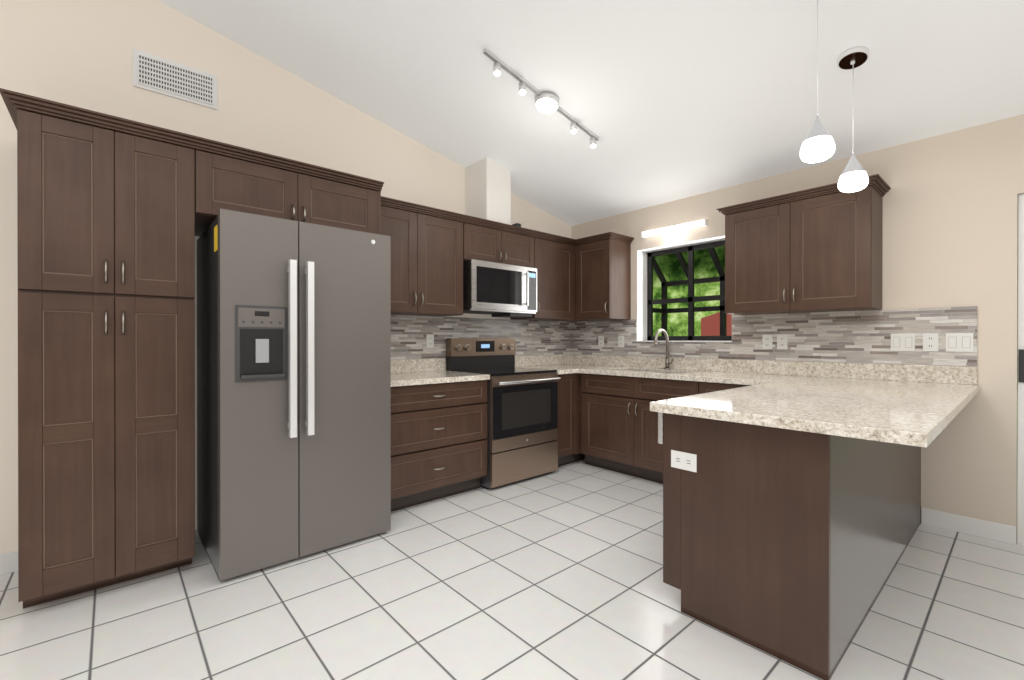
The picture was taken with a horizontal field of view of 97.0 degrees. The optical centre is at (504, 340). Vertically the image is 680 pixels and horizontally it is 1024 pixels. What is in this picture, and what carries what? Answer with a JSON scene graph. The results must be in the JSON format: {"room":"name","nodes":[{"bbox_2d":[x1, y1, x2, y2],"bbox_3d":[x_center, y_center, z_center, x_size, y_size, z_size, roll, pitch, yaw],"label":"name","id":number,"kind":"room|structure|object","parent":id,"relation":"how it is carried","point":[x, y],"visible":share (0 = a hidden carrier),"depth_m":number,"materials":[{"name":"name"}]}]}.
{"room":"kitchen","nodes":[
{"label":"kitchen","id":0,"kind":"room"},
{"bbox_2d":[0,0,570,553],"bbox_3d":[-2.633,-0.963,2.332,9.180,4.285,0.180,0,0,-41],"label":"wall","id":1,"kind":"structure","parent":0,"point":[78,53],"depth_m":2.72,"materials":[{"name":"beige paint"}]},
{"bbox_2d":[133,48,216,109],"bbox_3d":[-1.993,-1.584,2.756,0.415,0.215,0.014,0,0,-41],"label":"air vent","id":2,"kind":"object","parent":1,"relation":"in","point":[153,73],"visible":1,"depth_m":2.74,"materials":[{"name":"white metal"}]},
{"bbox_2d":[381,196,633,321],"bbox_3d":[0.038,-0.622,3.985,2.616,0.816,0.822,0,0,-41],"label":"upper cabinet","id":3,"kind":"object","parent":1,"relation":"attached to","point":[586,278],"visible":0.85,"depth_m":3.98,"materials":[{"name":"brown wood"}]},
{"bbox_2d":[465,157,510,224],"bbox_3d":[-0.157,-1.313,4.147,0.280,0.562,0.318,0,0,-41],"label":"vent duct","id":4,"kind":"object","parent":3,"relation":"on","point":[487,183],"visible":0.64,"depth_m":4.03,"materials":[{"name":"white paint"}]},
{"bbox_2d":[463,259,536,317],"bbox_3d":[-0.101,-0.449,4.107,0.760,0.449,0.451,0,0,-41],"label":"microwave","id":5,"kind":"object","parent":3,"relation":"attached to","point":[494,289],"visible":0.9,"depth_m":3.93,"materials":[{"name":"silver metal"}]},
{"bbox_2d":[0,460,1023,679],"bbox_3d":[0.794,1.234,0.677,12.180,0.100,7.180,0,0,-41],"label":"floor","id":6,"kind":"structure","parent":0,"point":[558,574],"depth_m":1.99,"materials":[{"name":"tile"}]},
{"bbox_2d":[0,88,383,608],"bbox_3d":[-1.632,0.077,2.636,1.674,2.205,0.672,0,0,-41],"label":"pantry","id":7,"kind":"object","parent":6,"relation":"on","point":[111,210],"visible":0.93,"depth_m":2.10,"materials":[{"name":"brown wood"}]},
{"bbox_2d":[197,209,390,580],"bbox_3d":[-1.274,0.270,2.752,0.893,1.818,0.852,0,0,-41],"label":"fridge","id":8,"kind":"object","parent":6,"relation":"on","point":[294,317],"visible":1,"depth_m":2.42,"materials":[{"name":"grey metal"}]},
{"bbox_2d":[391,373,584,511],"bbox_3d":[-0.018,0.739,4.052,2.616,0.874,0.652,0,0,-41],"label":"base cabinet","id":9,"kind":"object","parent":6,"relation":"on","point":[439,430],"visible":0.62,"depth_m":3.32,"materials":[{"name":"brown wood"}]},
{"bbox_2d":[391,354,978,447],"bbox_3d":[0.820,0.317,3.086,2.616,0.322,3.208,0,0,-41],"label":"countertop","id":10,"kind":"structure","parent":9,"relation":"on","point":[912,405],"depth_m":2.58,"materials":[{"name":"stone"}]},
{"bbox_2d":[654,329,674,368],"bbox_3d":[1.439,0.075,4.098,0.242,0.372,0.099,0,0,-41],"label":"faucet","id":11,"kind":"object","parent":10,"relation":"on","point":[667,362],"visible":0.99,"depth_m":4.16,"materials":[{"name":"silver metal"}]},
{"bbox_2d":[446,338,560,489],"bbox_3d":[-0.004,0.576,3.998,0.760,1.200,0.695,0,0,-41],"label":"range","id":12,"kind":"object","parent":6,"relation":"on","point":[522,403],"visible":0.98,"depth_m":3.82,"materials":[{"name":"silver metal"}]},
{"bbox_2d":[580,373,750,483],"bbox_3d":[1.482,0.739,3.824,0.652,0.874,1.722,0,0,-41],"label":"base cabinet","id":13,"kind":"object","parent":6,"relation":"on","point":[619,429],"visible":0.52,"depth_m":3.90,"materials":[{"name":"brown wood"}]},
{"bbox_2d":[658,412,920,679],"bbox_3d":[1.689,0.743,2.496,2.078,0.874,0.658,0,0,-41],"label":"base cabinet","id":14,"kind":"object","parent":6,"relation":"on","point":[781,542],"visible":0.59,"depth_m":1.78,"materials":[{"name":"brown wood"}]},
{"bbox_2d":[671,450,696,471],"bbox_3d":[0.773,0.519,1.961,0.006,0.075,0.115,0,0,-41],"label":"peninsula outlet","id":15,"kind":"object","parent":14,"relation":"attached to","point":[681,460],"visible":1,"depth_m":1.96,"materials":[{"name":"white plastic"}]},
{"bbox_2d":[158,0,1023,225],"bbox_3d":[-0.339,-2.214,-0.315,9.180,1.910,7.180,0,0,-41],"label":"ceiling","id":16,"kind":"structure","parent":0,"point":[681,99],"depth_m":2.74,"materials":[{"name":"white paint"}]},
{"bbox_2d":[483,49,598,147],"bbox_3d":[0.289,-1.589,3.065,1.094,0.306,0.160,0,0,-41],"label":"track light","id":17,"kind":"object","parent":16,"relation":"attached to","point":[546,101],"visible":1,"depth_m":3.00,"materials":[{"name":"white metal"}]},
{"bbox_2d":[800,0,834,162],"bbox_3d":[1.375,-1.209,1.996,0.135,0.829,0.132,0,0,-41],"label":"pendant light","id":18,"kind":"object","parent":16,"relation":"hanging from","point":[818,145],"visible":1,"depth_m":1.97,"materials":[{"name":"white glass"}]},
{"bbox_2d":[837,46,868,192],"bbox_3d":[1.825,-1.148,2.377,0.135,0.723,0.132,0,0,-41],"label":"pendant light","id":19,"kind":"object","parent":16,"relation":"hanging from","point":[853,178],"visible":1,"depth_m":2.35,"materials":[{"name":"white glass"}]},
{"bbox_2d":[571,114,1023,544],"bbox_3d":[3.119,-0.081,2.572,0.180,2.520,7.000,0,0,-41],"label":"wall","id":20,"kind":"structure","parent":0,"point":[950,224],"depth_m":2.81,"materials":[{"name":"beige paint"}]},
{"bbox_2d":[641,219,707,237],"bbox_3d":[1.554,-1.035,4.191,0.058,0.080,0.640,0,0,-41],"label":"light fixture","id":21,"kind":"object","parent":20,"relation":"attached to","point":[673,229],"visible":1,"depth_m":4.16,"materials":[{"name":"white plastic"}]},
{"bbox_2d":[391,306,976,368],"bbox_3d":[0.817,0.021,3.089,2.616,0.464,3.198,0,0,-41],"label":"tile backsplash","id":22,"kind":"structure","parent":20,"relation":"attached to","point":[864,336],"depth_m":3.68,"materials":[{"name":"tile"}]},
{"bbox_2d":[426,334,433,347],"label":"outlet","id":23,"kind":"object","parent":22,"relation":"attached to","point":[429,337],"depth_m":3.92,"materials":[{"name":"white plastic"}]},
{"bbox_2d":[598,336,603,346],"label":"outlet","id":24,"kind":"object","parent":22,"relation":"attached to","point":[600,338],"depth_m":4.83,"materials":[{"name":"white plastic"}]},
{"bbox_2d":[618,336,623,346],"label":"outlet","id":25,"kind":"object","parent":22,"relation":"attached to","point":[620,338],"depth_m":4.64,"materials":[{"name":"white plastic"}]},
{"bbox_2d":[891,333,914,350],"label":"light switch","id":26,"kind":"object","parent":22,"relation":"attached to","point":[901,341],"depth_m":2.98,"materials":[{"name":"white plastic"}]},
{"bbox_2d":[923,333,937,350],"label":"outlet","id":27,"kind":"object","parent":22,"relation":"attached to","point":[930,340],"depth_m":2.88,"materials":[{"name":"white plastic"}]},
{"bbox_2d":[946,333,972,351],"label":"light switch","id":28,"kind":"object","parent":22,"relation":"attached to","point":[959,342],"depth_m":2.79,"materials":[{"name":"white plastic"}]},
{"bbox_2d":[636,235,731,341],"bbox_3d":[1.676,-0.447,4.219,0.200,0.915,0.920,0,0,-41],"label":"trim","id":29,"kind":"structure","parent":20,"relation":"attached to","point":[642,253],"depth_m":4.53,"materials":[{"name":"white paint"}]},
{"bbox_2d":[647,240,731,340],"bbox_3d":[1.888,-0.438,4.403,0.358,0.975,0.960,0,0,-41],"label":"window","id":30,"kind":"structure","parent":20,"relation":"in","point":[688,269],"depth_m":4.41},
{"bbox_2d":[717,174,890,314],"bbox_3d":[2.118,-0.620,3.285,0.392,0.815,0.987,0,0,-41],"label":"upper cabinet","id":31,"kind":"object","parent":20,"relation":"attached to","point":[817,249],"visible":0.98,"depth_m":3.11,"materials":[{"name":"brown wood"}]},
{"bbox_2d":[1017,194,1023,544],"bbox_3d":[3.553,0.167,2.048,0.112,2.028,1.636,0,0,-41],"label":"sliding door","id":32,"kind":"structure","parent":20,"relation":"in","point":[1020,420],"depth_m":2.63,"materials":[{"name":"white paint"}]},
{"label":"outside","id":33,"kind":"structure","parent":0,"visible":0},
{"bbox_2d":[653,246,1017,417],"bbox_3d":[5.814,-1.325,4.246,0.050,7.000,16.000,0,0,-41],"label":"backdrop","id":34,"kind":"structure","parent":33,"point":[704,267],"depth_m":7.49,"materials":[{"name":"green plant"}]},
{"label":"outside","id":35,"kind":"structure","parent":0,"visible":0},
{"bbox_2d":[701,312,731,335],"bbox_3d":[3.267,0.840,6.310,0.100,2.660,1.050,0,0,-41],"label":"roof","id":36,"kind":"structure","parent":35,"point":[710,325],"depth_m":6.53,"materials":[{"name":"red"}]},
{"bbox_3d":[-0.348,-0.981,-0.439,9.360,4.335,7.360,0,0,-41],"label":"wall","id":37,"kind":"structure","parent":0,"visible":0},
{"bbox_2d":[0,507,1015,574],"bbox_3d":[-1.831,1.129,1.714,9.603,0.105,1.663,0,0,-21],"label":"baseboard","id":38,"kind":"structure","parent":37,"relation":"attached to","point":[1004,533],"depth_m":2.72,"materials":[{"name":"white paint"}]}
]}

